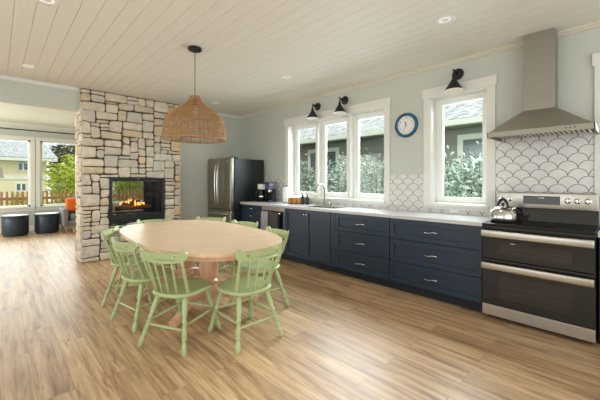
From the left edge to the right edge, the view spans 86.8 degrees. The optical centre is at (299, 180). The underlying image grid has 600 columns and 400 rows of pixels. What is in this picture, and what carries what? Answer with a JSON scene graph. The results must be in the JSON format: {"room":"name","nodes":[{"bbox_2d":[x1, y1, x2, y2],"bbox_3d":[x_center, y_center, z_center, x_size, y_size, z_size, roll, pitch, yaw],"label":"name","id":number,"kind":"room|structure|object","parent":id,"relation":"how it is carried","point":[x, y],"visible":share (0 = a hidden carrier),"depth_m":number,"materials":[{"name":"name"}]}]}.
{"room":"kitchen","nodes":[
{"label":"kitchen","id":0,"kind":"room"},
{"bbox_2d":[0,127,142,227],"bbox_3d":[-6.800,-0.085,8.824,8.400,2.810,0.150,0,0,-44],"label":"wall","id":1,"kind":"structure","parent":0,"point":[35,134],"depth_m":8.44,"materials":[{"name":"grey paint"}]},
{"bbox_2d":[0,135,35,211],"bbox_3d":[-7.660,-0.190,7.923,1.630,1.960,0.140,0,0,-44],"label":"window","id":2,"kind":"structure","parent":1,"relation":"in","point":[14,208],"depth_m":8.39,"materials":[{"name":"white paint"}]},
{"bbox_2d":[0,127,74,134],"bbox_3d":[-6.816,-1.325,8.624,7.100,0.029,0.113,0,0,-44],"label":"curtain rod","id":3,"kind":"object","parent":1,"relation":"attached to","point":[0,127],"visible":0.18,"depth_m":8.40,"materials":[{"name":"black metal"}]},
{"bbox_2d":[0,224,75,232],"bbox_3d":[-6.779,1.250,8.730,8.300,0.140,0.015,0,0,-44],"label":"baseboard","id":4,"kind":"structure","parent":1,"relation":"attached to","point":[31,228],"depth_m":8.43,"materials":[{"name":"white paint"}]},
{"bbox_2d":[0,122,76,132],"bbox_3d":[-6.763,-1.425,8.714,8.300,0.130,0.060,0,0,-44],"label":"trim","id":5,"kind":"structure","parent":1,"relation":"attached to","point":[2,124],"depth_m":8.45,"materials":[{"name":"white paint"}]},
{"bbox_2d":[35,137,77,210],"bbox_3d":[-6.704,-0.190,8.840,1.060,1.960,0.140,0,0,-44],"label":"window","id":6,"kind":"structure","parent":1,"relation":"in","point":[39,206],"depth_m":8.57,"materials":[{"name":"white paint"}]},
{"bbox_2d":[113,200,142,206],"bbox_3d":[-5.480,-0.190,10.013,1.670,1.960,0.140,0,0,-44],"label":"window","id":7,"kind":"structure","parent":1,"relation":"in","point":[115,203],"depth_m":9.83,"materials":[{"name":"white paint"}]},
{"bbox_2d":[0,79,239,219],"bbox_3d":[-4.007,-0.085,4.815,0.244,2.810,7.285,0,0,45],"label":"wall","id":8,"kind":"structure","parent":0,"point":[194,157],"depth_m":6.50,"materials":[{"name":"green paint"}]},
{"bbox_2d":[0,75,78,90],"bbox_3d":[-4.983,-1.465,3.718,3.955,0.050,0.015,0,0,-44],"label":"trim","id":9,"kind":"structure","parent":8,"relation":"attached to","point":[1,76],"depth_m":4.73,"materials":[{"name":"white paint"}]},
{"bbox_2d":[188,108,238,117],"bbox_3d":[-1.928,-1.468,6.829,1.430,0.045,0.014,0,0,-44],"label":"trim","id":10,"kind":"structure","parent":8,"relation":"attached to","point":[220,114],"depth_m":7.11,"materials":[{"name":"white paint"}]},
{"bbox_2d":[0,227,599,399],"bbox_3d":[-2.079,1.380,3.757,8.600,0.120,13.900,0,0,-44],"label":"floor","id":11,"kind":"structure","parent":0,"point":[345,337],"depth_m":2.51,"materials":[{"name":"brown wood"}]},
{"bbox_2d":[0,167,3,177],"bbox_3d":[-6.925,0.500,7.076,0.470,1.640,0.470,0,0,-44],"label":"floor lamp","id":12,"kind":"object","parent":11,"relation":"on","point":[1,168],"visible":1,"depth_m":7.12,"materials":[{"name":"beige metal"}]},
{"bbox_2d":[1,214,28,236],"bbox_3d":[-6.884,1.068,7.669,0.516,0.504,0.516,0,0,-44],"label":"storage ottoman","id":13,"kind":"object","parent":11,"relation":"on","point":[12,225],"visible":1,"depth_m":7.49,"materials":[{"name":"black leather"}]},
{"bbox_2d":[2,214,28,215],"bbox_3d":[-6.884,0.823,7.669,0.490,0.014,0.490,0,0,-44],"label":"tray","id":14,"kind":"object","parent":13,"relation":"on","point":[9,214],"depth_m":7.66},
{"bbox_2d":[34,212,59,233],"bbox_3d":[-6.489,1.068,8.131,0.516,0.504,0.516,0,0,-44],"label":"storage ottoman","id":15,"kind":"object","parent":11,"relation":"on","point":[44,222],"visible":1,"depth_m":7.95,"materials":[{"name":"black leather"}]},
{"bbox_2d":[35,212,58,213],"bbox_3d":[-6.489,0.823,8.131,0.490,0.014,0.490,0,0,-44],"label":"tray","id":16,"kind":"object","parent":15,"relation":"on","point":[42,212],"depth_m":8.10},
{"bbox_2d":[59,198,76,232],"bbox_3d":[-5.945,0.889,8.583,0.860,0.859,0.780,0,0,-44],"label":"armchair","id":17,"kind":"object","parent":11,"relation":"on","point":[66,218],"visible":0.4,"depth_m":8.14,"materials":[{"name":"grey fabric"}]},
{"bbox_2d":[65,198,76,211],"bbox_3d":[-6.053,0.648,8.522,0.400,0.372,0.194,0,0,-44],"label":"throw pillow","id":18,"kind":"object","parent":17,"relation":"on","point":[70,202],"visible":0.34,"depth_m":8.42,"materials":[{"name":"orange fabric"}]},
{"bbox_2d":[69,213,76,219],"bbox_3d":[-5.880,0.930,8.515,0.530,0.140,0.570,0,0,-44],"label":"seat cushion","id":19,"kind":"object","parent":17,"relation":"on","point":[72,216],"depth_m":8.19,"materials":[{"name":"grey fabric"}]},
{"bbox_2d":[101,226,152,306],"bbox_3d":[-1.906,0.924,3.573,0.546,0.798,0.458,0,0,-13],"label":"dining chair","id":20,"kind":"object","parent":11,"relation":"on","point":[107,233],"visible":0.66,"depth_m":3.42,"materials":[{"name":"green paint"}]},
{"bbox_2d":[75,89,181,262],"bbox_3d":[-3.064,-0.085,5.793,1.669,2.810,0.486,0,0,-44],"label":"stone fireplace","id":21,"kind":"object","parent":11,"relation":"on","point":[119,137],"visible":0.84,"depth_m":5.44,"materials":[{"name":"beige stone"}]},
{"bbox_2d":[110,237,177,333],"bbox_3d":[-1.483,0.924,3.040,0.458,0.798,0.546,0,0,36],"label":"dining chair","id":22,"kind":"object","parent":11,"relation":"on","point":[140,275],"visible":0.74,"depth_m":2.87,"materials":[{"name":"green paint"}]},
{"bbox_2d":[137,217,177,286],"bbox_3d":[-1.917,0.924,4.273,0.458,0.798,0.546,0,0,-36],"label":"dining chair","id":23,"kind":"object","parent":11,"relation":"on","point":[169,218],"visible":0.16,"depth_m":4.42,"materials":[{"name":"green paint"}]},
{"bbox_2d":[138,247,220,356],"bbox_3d":[-1.003,0.924,2.652,0.458,0.798,0.546,0,0,19],"label":"dining chair","id":24,"kind":"object","parent":11,"relation":"on","point":[180,289],"visible":0.98,"depth_m":2.50,"materials":[{"name":"green paint"}]},
{"bbox_2d":[120,220,281,326],"bbox_3d":[-1.152,0.943,3.532,1.349,0.750,2.403,0,0,-44],"label":"dining table","id":25,"kind":"object","parent":11,"relation":"on","point":[208,242],"visible":0.82,"depth_m":3.24,"materials":[{"name":"brown wood"}]},
{"bbox_2d":[193,216,225,270],"bbox_3d":[-1.323,0.924,4.457,0.458,0.798,0.546,0,0,4],"label":"dining chair","id":26,"kind":"object","parent":11,"relation":"on","point":[198,217],"visible":0.23,"depth_m":4.67,"materials":[{"name":"green paint"}]},
{"bbox_2d":[208,157,263,223],"bbox_3d":[-1.382,0.425,6.634,0.871,1.790,0.890,0,0,-44],"label":"refrigerator","id":27,"kind":"object","parent":11,"relation":"on","point":[232,181],"visible":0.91,"depth_m":6.30,"materials":[{"name":"metal"}]},
{"bbox_2d":[218,220,257,278],"bbox_3d":[-0.835,0.924,4.010,0.458,0.798,0.546,0,0,32],"label":"dining chair","id":28,"kind":"object","parent":11,"relation":"on","point":[244,223],"visible":0.2,"depth_m":4.10,"materials":[{"name":"green paint"}]},
{"bbox_2d":[208,243,282,354],"bbox_3d":[-0.456,0.924,2.706,0.458,0.798,0.546,0,0,-42],"label":"dining chair","id":29,"kind":"object","parent":11,"relation":"on","point":[239,287],"visible":1,"depth_m":2.60,"materials":[{"name":"green paint"}]},
{"bbox_2d":[241,204,261,228],"bbox_3d":[-0.705,0.883,6.151,0.659,0.873,0.655,0,0,-44],"label":"base cabinet","id":30,"kind":"object","parent":11,"relation":"on","point":[249,213],"visible":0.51,"depth_m":5.93,"materials":[{"name":"blue paint"}]},
{"bbox_2d":[228,226,289,317],"bbox_3d":[-0.418,0.924,3.377,0.546,0.798,0.458,0,0,-37],"label":"dining chair","id":31,"kind":"object","parent":11,"relation":"on","point":[283,234],"visible":0.61,"depth_m":3.32,"materials":[{"name":"green paint"}]},
{"bbox_2d":[262,206,287,259],"bbox_3d":[-0.276,0.885,5.661,0.661,0.870,0.630,0,0,-44],"label":"dishwasher","id":32,"kind":"object","parent":11,"relation":"on","point":[281,211],"visible":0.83,"depth_m":5.33,"materials":[{"name":"metal"}]},
{"bbox_2d":[261,211,268,229],"bbox_3d":[-0.611,0.753,5.544,0.048,0.454,0.192,0,0,-44],"label":"hand towel","id":33,"kind":"object","parent":32,"relation":"hanging from","point":[264,214],"visible":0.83,"depth_m":5.53,"materials":[{"name":"grey fabric"}]},
{"bbox_2d":[270,212,279,231],"bbox_3d":[-0.431,0.773,5.356,0.048,0.494,0.211,0,0,-44],"label":"hand towel","id":34,"kind":"object","parent":32,"relation":"hanging from","point":[274,216],"visible":0.71,"depth_m":5.34,"materials":[{"name":"grey fabric"}]},
{"bbox_2d":[285,208,333,271],"bbox_3d":[0.310,0.883,5.094,0.657,0.873,0.985,0,0,-44],"label":"base cabinet","id":35,"kind":"object","parent":11,"relation":"on","point":[309,237],"visible":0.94,"depth_m":4.85,"materials":[{"name":"blue paint"}]},
{"bbox_2d":[331,212,392,287],"bbox_3d":[0.977,0.883,4.397,0.659,0.873,0.935,0,0,-44],"label":"base cabinet","id":36,"kind":"object","parent":11,"relation":"on","point":[360,244],"visible":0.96,"depth_m":4.16,"materials":[{"name":"blue paint"}]},
{"bbox_2d":[390,218,481,311],"bbox_3d":[1.655,0.883,3.690,0.659,0.873,1.015,0,0,-44],"label":"base cabinet","id":37,"kind":"object","parent":11,"relation":"on","point":[438,261],"visible":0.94,"depth_m":3.44,"materials":[{"name":"blue paint"}]},
{"bbox_2d":[240,201,489,225],"bbox_3d":[0.538,0.425,4.854,0.647,0.040,4.262,0,0,-44],"label":"countertop","id":38,"kind":"structure","parent":37,"relation":"on","point":[473,220],"depth_m":4.01,"materials":[{"name":"stone"}]},
{"bbox_2d":[255,182,267,201],"bbox_3d":[-0.755,0.217,6.276,0.202,0.375,0.184,0,0,-44],"label":"coffee maker","id":39,"kind":"object","parent":38,"relation":"on","point":[263,194],"visible":0.82,"depth_m":6.21,"materials":[{"name":"plastic"}]},
{"bbox_2d":[258,184,264,188],"bbox_3d":[-0.732,0.112,6.268,0.180,0.105,0.132,0,0,-44],"label":"basket","id":40,"kind":"object","parent":39,"relation":"on","point":[260,186],"depth_m":6.19,"materials":[{"name":"white plastic"}]},
{"bbox_2d":[265,182,275,201],"bbox_3d":[-0.535,0.215,6.135,0.170,0.378,0.266,0,0,-44],"label":"espresso machine","id":41,"kind":"object","parent":38,"relation":"on","point":[270,186],"visible":0.98,"depth_m":6.14,"materials":[{"name":"plastic"}]},
{"bbox_2d":[282,185,289,202],"bbox_3d":[-0.258,0.241,5.904,0.150,0.326,0.150,0,0,-44],"label":"paper towel holder","id":42,"kind":"object","parent":38,"relation":"on","point":[286,189],"visible":0.9,"depth_m":5.85,"materials":[{"name":"white paper"}]},
{"bbox_2d":[292,198,300,203],"bbox_3d":[-0.056,0.354,5.606,0.120,0.100,0.105,0,0,-44],"label":"wooden box","id":43,"kind":"object","parent":38,"relation":"on","point":[294,200],"visible":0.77,"depth_m":5.56,"materials":[{"name":"brown wood"}]},
{"bbox_2d":[301,193,304,203],"bbox_3d":[0.049,0.307,5.526,0.074,0.194,0.074,0,0,-44],"label":"soap bottle","id":44,"kind":"object","parent":38,"relation":"on","point":[302,196],"visible":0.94,"depth_m":5.50,"materials":[{"name":"plastic"}]},
{"bbox_2d":[305,193,308,204],"bbox_3d":[0.125,0.307,5.461,0.074,0.194,0.074,0,0,-44],"label":"soap bottle","id":45,"kind":"object","parent":38,"relation":"on","point":[306,197],"visible":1,"depth_m":5.43,"materials":[{"name":"plastic"}]},
{"bbox_2d":[315,184,330,205],"bbox_3d":[0.378,0.224,5.215,0.264,0.362,0.175,0,0,-44],"label":"faucet","id":46,"kind":"object","parent":38,"relation":"on","point":[324,202],"visible":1,"depth_m":5.29,"materials":[{"name":"metal"}]},
{"bbox_2d":[306,206,343,208],"bbox_3d":[0.398,0.515,4.995,0.366,0.200,0.656,0,0,-44],"label":"sink","id":47,"kind":"object","parent":38,"relation":"in","point":[306,206],"visible":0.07,"depth_m":5.13,"materials":[{"name":"metal"}]},
{"bbox_2d":[481,192,599,343],"bbox_3d":[2.256,0.720,2.989,0.710,1.200,0.817,0,0,-44],"label":"range","id":48,"kind":"object","parent":11,"relation":"on","point":[540,270],"visible":0.95,"depth_m":2.80,"materials":[{"name":"black metal"}]},
{"bbox_2d":[489,198,517,221],"bbox_3d":[2.033,0.285,3.175,0.246,0.233,0.246,0,0,-44],"label":"tea kettle","id":49,"kind":"object","parent":48,"relation":"on","point":[502,213],"visible":1,"depth_m":3.10,"materials":[{"name":"metal"}]},
{"bbox_2d":[482,220,599,234],"bbox_3d":[2.256,0.414,2.985,0.572,0.023,0.811,0,0,-44],"label":"cooktop","id":50,"kind":"object","parent":48,"relation":"in","point":[560,227],"depth_m":2.87,"materials":[{"name":"black ceramic"}]},
{"bbox_2d":[599,238,599,343],"bbox_3d":[2.905,0.883,2.387,0.659,0.873,0.925,0,0,-44],"label":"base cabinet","id":51,"kind":"object","parent":11,"relation":"on","point":[599,238],"visible":0.94,"depth_m":2.51,"materials":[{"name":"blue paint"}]},
{"bbox_2d":[0,0,599,128],"bbox_3d":[-2.079,-1.540,3.757,8.600,0.100,13.700,0,0,-44],"label":"ceiling","id":52,"kind":"structure","parent":0,"point":[133,48],"depth_m":3.41,"materials":[{"name":"paint"}]},
{"bbox_2d":[19,64,36,68],"bbox_3d":[-3.535,-1.491,4.120,0.184,0.014,0.184,0,0,-44],"label":"recessed light","id":53,"kind":"object","parent":52,"relation":"in","point":[23,66],"visible":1,"depth_m":4.12,"materials":[{"name":"white plastic"}]},
{"bbox_2d":[35,0,59,6],"bbox_3d":[-2.088,-1.491,2.611,0.184,0.014,0.184,0,0,-44],"label":"recessed light","id":54,"kind":"object","parent":52,"relation":"in","point":[57,3],"visible":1,"depth_m":2.65,"materials":[{"name":"white plastic"}]},
{"bbox_2d":[162,45,225,143],"bbox_3d":[-1.177,-0.974,3.554,0.681,1.031,0.681,0,0,15],"label":"pendant lamp","id":55,"kind":"object","parent":52,"relation":"hanging from","point":[194,107],"visible":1,"depth_m":3.43,"materials":[{"name":"brown wicker"}]},
{"bbox_2d":[280,75,291,78],"bbox_3d":[-0.202,-1.491,4.545,0.184,0.014,0.184,0,0,-44],"label":"recessed light","id":56,"kind":"object","parent":52,"relation":"in","point":[281,75],"visible":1,"depth_m":4.55,"materials":[{"name":"white plastic"}]},
{"bbox_2d":[434,15,455,24],"bbox_3d":[1.342,-1.491,2.935,0.184,0.014,0.184,0,0,-44],"label":"recessed light","id":57,"kind":"object","parent":52,"relation":"in","point":[444,16],"visible":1,"depth_m":2.93,"materials":[{"name":"white plastic"}]},
{"bbox_2d":[240,27,599,224],"bbox_3d":[1.789,-0.085,4.188,0.220,2.810,8.970,0,0,-44],"label":"wall","id":58,"kind":"structure","parent":0,"point":[262,135],"depth_m":4.22,"materials":[{"name":"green paint"}]},
{"bbox_2d":[307,103,320,119],"bbox_3d":[0.227,-1.224,5.483,0.242,0.297,0.208,0,0,-44],"label":"wall sconce","id":59,"kind":"object","parent":58,"relation":"attached to","point":[312,115],"visible":1,"depth_m":5.47,"materials":[{"name":"black metal"}]},
{"bbox_2d":[284,97,390,205],"bbox_3d":[0.564,-0.417,5.418,0.245,1.555,2.300,0,0,-44],"label":"window","id":60,"kind":"structure","parent":58,"relation":"in","point":[381,107],"depth_m":5.29,"materials":[{"name":"white paint"}]},
{"bbox_2d":[333,96,347,114],"bbox_3d":[0.642,-1.224,5.050,0.242,0.297,0.208,0,0,-44],"label":"wall sconce","id":61,"kind":"object","parent":58,"relation":"attached to","point":[339,110],"visible":1,"depth_m":5.04,"materials":[{"name":"black metal"}]},
{"bbox_2d":[333,111,345,114],"bbox_3d":[0.630,-1.113,5.038,0.205,0.074,0.205,0,0,-44],"label":"diffuser","id":62,"kind":"object","parent":61,"relation":"attached to","point":[335,112],"depth_m":5.10,"materials":[{"name":"white glass"}]},
{"bbox_2d":[395,113,417,137],"bbox_3d":[1.454,-0.767,4.353,0.036,0.336,0.336,0,0,-44],"label":"wall clock","id":63,"kind":"object","parent":58,"relation":"attached to","point":[406,124],"visible":1,"depth_m":4.35,"materials":[{"name":"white plastic"}]},
{"bbox_2d":[239,21,599,118],"bbox_3d":[1.664,-1.468,4.138,0.030,0.045,8.870,0,0,-44],"label":"trim","id":64,"kind":"structure","parent":58,"relation":"attached to","point":[594,24],"depth_m":4.05,"materials":[{"name":"beige paint"}]},
{"bbox_2d":[265,131,593,215],"bbox_3d":[1.412,-0.037,4.416,0.008,0.885,6.220,0,0,-44],"label":"backsplash","id":65,"kind":"structure","parent":58,"relation":"attached to","point":[563,163],"depth_m":3.35,"materials":[{"name":"tile"}]},
{"bbox_2d":[444,68,463,92],"bbox_3d":[1.847,-1.224,3.794,0.242,0.297,0.208,0,0,-44],"label":"wall sconce","id":66,"kind":"object","parent":58,"relation":"attached to","point":[453,86],"visible":1,"depth_m":3.79,"materials":[{"name":"black metal"}]},
{"bbox_2d":[444,88,462,92],"bbox_3d":[1.835,-1.113,3.782,0.205,0.074,0.205,0,0,-44],"label":"diffuser","id":67,"kind":"object","parent":66,"relation":"attached to","point":[448,90],"depth_m":3.84,"materials":[{"name":"white glass"}]},
{"bbox_2d":[449,210,458,212],"bbox_3d":[1.898,0.358,3.898,0.008,0.072,0.116,0,0,-44],"label":"outlet plate","id":68,"kind":"object","parent":58,"relation":"attached to","point":[450,211],"visible":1,"depth_m":3.90,"materials":[{"name":"white plastic"}]},
{"bbox_2d":[422,75,496,211],"bbox_3d":[1.983,-0.420,3.939,0.245,1.550,0.860,0,0,-44],"label":"window","id":69,"kind":"structure","parent":58,"relation":"in","point":[484,88],"depth_m":3.98,"materials":[{"name":"white paint"}]},
{"bbox_2d":[487,28,599,141],"bbox_3d":[2.346,-0.961,3.084,0.502,1.051,0.805,0,0,-44],"label":"range hood","id":70,"kind":"object","parent":58,"relation":"attached to","point":[541,115],"visible":1,"depth_m":3.11,"materials":[{"name":"metal"}]},
{"bbox_2d":[592,53,599,210],"bbox_3d":[3.208,-0.420,2.661,0.245,1.550,1.100,0,0,-44],"label":"window","id":71,"kind":"structure","parent":58,"relation":"in","point":[595,57],"depth_m":2.96,"materials":[{"name":"white paint"}]},
{"label":"outside","id":72,"kind":"structure","parent":0,"visible":0},
{"bbox_3d":[-12.113,2.295,12.631,80.000,0.050,55.000,0,0,-44],"label":"ground","id":73,"kind":"structure","parent":72,"visible":0},
{"bbox_2d":[3,191,48,205],"bbox_3d":[-10.318,1.290,11.960,1.471,2.123,1.409,0,0,-44],"label":"bush","id":74,"kind":"object","parent":73,"relation":"on","point":[25,201],"visible":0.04,"depth_m":11.73,"materials":[{"name":"green plant"}]},
{"bbox_2d":[0,140,57,205],"bbox_3d":[-23.985,-1.080,18.148,15.300,6.700,8.600,0,0,-44],"label":"house","id":75,"kind":"structure","parent":73,"relation":"on","point":[13,154],"depth_m":19.44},
{"bbox_2d":[0,189,142,205],"bbox_3d":[-8.409,1.285,11.658,12.000,1.870,0.070,0,0,-44],"label":"picket fence","id":76,"kind":"object","parent":73,"relation":"on","point":[56,197],"visible":0.18,"depth_m":11.31,"materials":[{"name":"brown wood"}]},
{"bbox_2d":[42,149,114,203],"bbox_3d":[-11.525,0.389,16.500,3.460,4.128,4.016,0,0,-6],"label":"clump","id":77,"kind":"object","parent":73,"relation":"on","point":[64,184],"visible":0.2,"depth_m":15.64,"materials":[{"name":"green plant"}]},
{"bbox_2d":[47,144,114,192],"bbox_3d":[-21.905,-1.074,31.716,6.861,6.910,6.367,0,0,-31],"label":"evergreen tree","id":78,"kind":"object","parent":73,"relation":"on","point":[59,151],"visible":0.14,"depth_m":30.17,"materials":[{"name":"green plant"}]},
{"bbox_2d":[113,181,142,200],"bbox_3d":[-10.234,0.593,19.353,2.792,3.521,3.391,0,0,-22],"label":"clump","id":79,"kind":"object","parent":73,"relation":"on","point":[120,185],"visible":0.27,"depth_m":18.58,"materials":[{"name":"green plant"}]},
{"bbox_2d":[300,154,315,190],"bbox_3d":[-0.131,0.729,9.440,1.700,3.091,1.748,0,0,-2],"label":"shrub","id":80,"kind":"object","parent":73,"relation":"on","point":[303,178],"visible":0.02,"depth_m":9.24,"materials":[{"name":"green plant"}]},
{"bbox_2d":[300,157,343,192],"bbox_3d":[0.634,0.793,8.709,1.834,2.964,1.607,0,0,-1],"label":"shrub","id":81,"kind":"object","parent":73,"relation":"on","point":[332,177],"visible":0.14,"depth_m":8.60,"materials":[{"name":"green plant"}]},
{"bbox_2d":[313,151,371,193],"bbox_3d":[1.350,0.770,8.007,1.697,3.010,1.687,0,0,-35],"label":"shrub","id":82,"kind":"object","parent":73,"relation":"on","point":[341,178],"visible":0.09,"depth_m":7.91,"materials":[{"name":"green plant"}]},
{"bbox_2d":[346,148,383,193],"bbox_3d":[1.834,0.741,7.335,1.698,3.067,1.687,0,0,0],"label":"shrub","id":83,"kind":"object","parent":73,"relation":"on","point":[374,180],"visible":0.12,"depth_m":7.25,"materials":[{"name":"green plant"}]},
{"bbox_2d":[300,99,481,193],"bbox_3d":[4.926,-1.080,11.652,6.560,6.700,22.800,0,0,-44],"label":"house","id":84,"kind":"structure","parent":73,"relation":"on","point":[462,121],"depth_m":9.79,"materials":[{"name":"grey"}]},
{"bbox_2d":[444,144,481,197],"bbox_3d":[2.555,0.828,5.338,1.169,2.891,1.192,0,0,0],"label":"shrub","id":85,"kind":"object","parent":73,"relation":"on","point":[449,191],"visible":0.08,"depth_m":5.18,"materials":[{"name":"green plant"}]},
{"bbox_2d":[452,141,481,197],"bbox_3d":[2.913,0.730,4.888,1.024,3.086,1.221,0,0,-5],"label":"shrub","id":86,"kind":"object","parent":73,"relation":"on","point":[469,176],"visible":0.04,"depth_m":4.88,"materials":[{"name":"green plant"}]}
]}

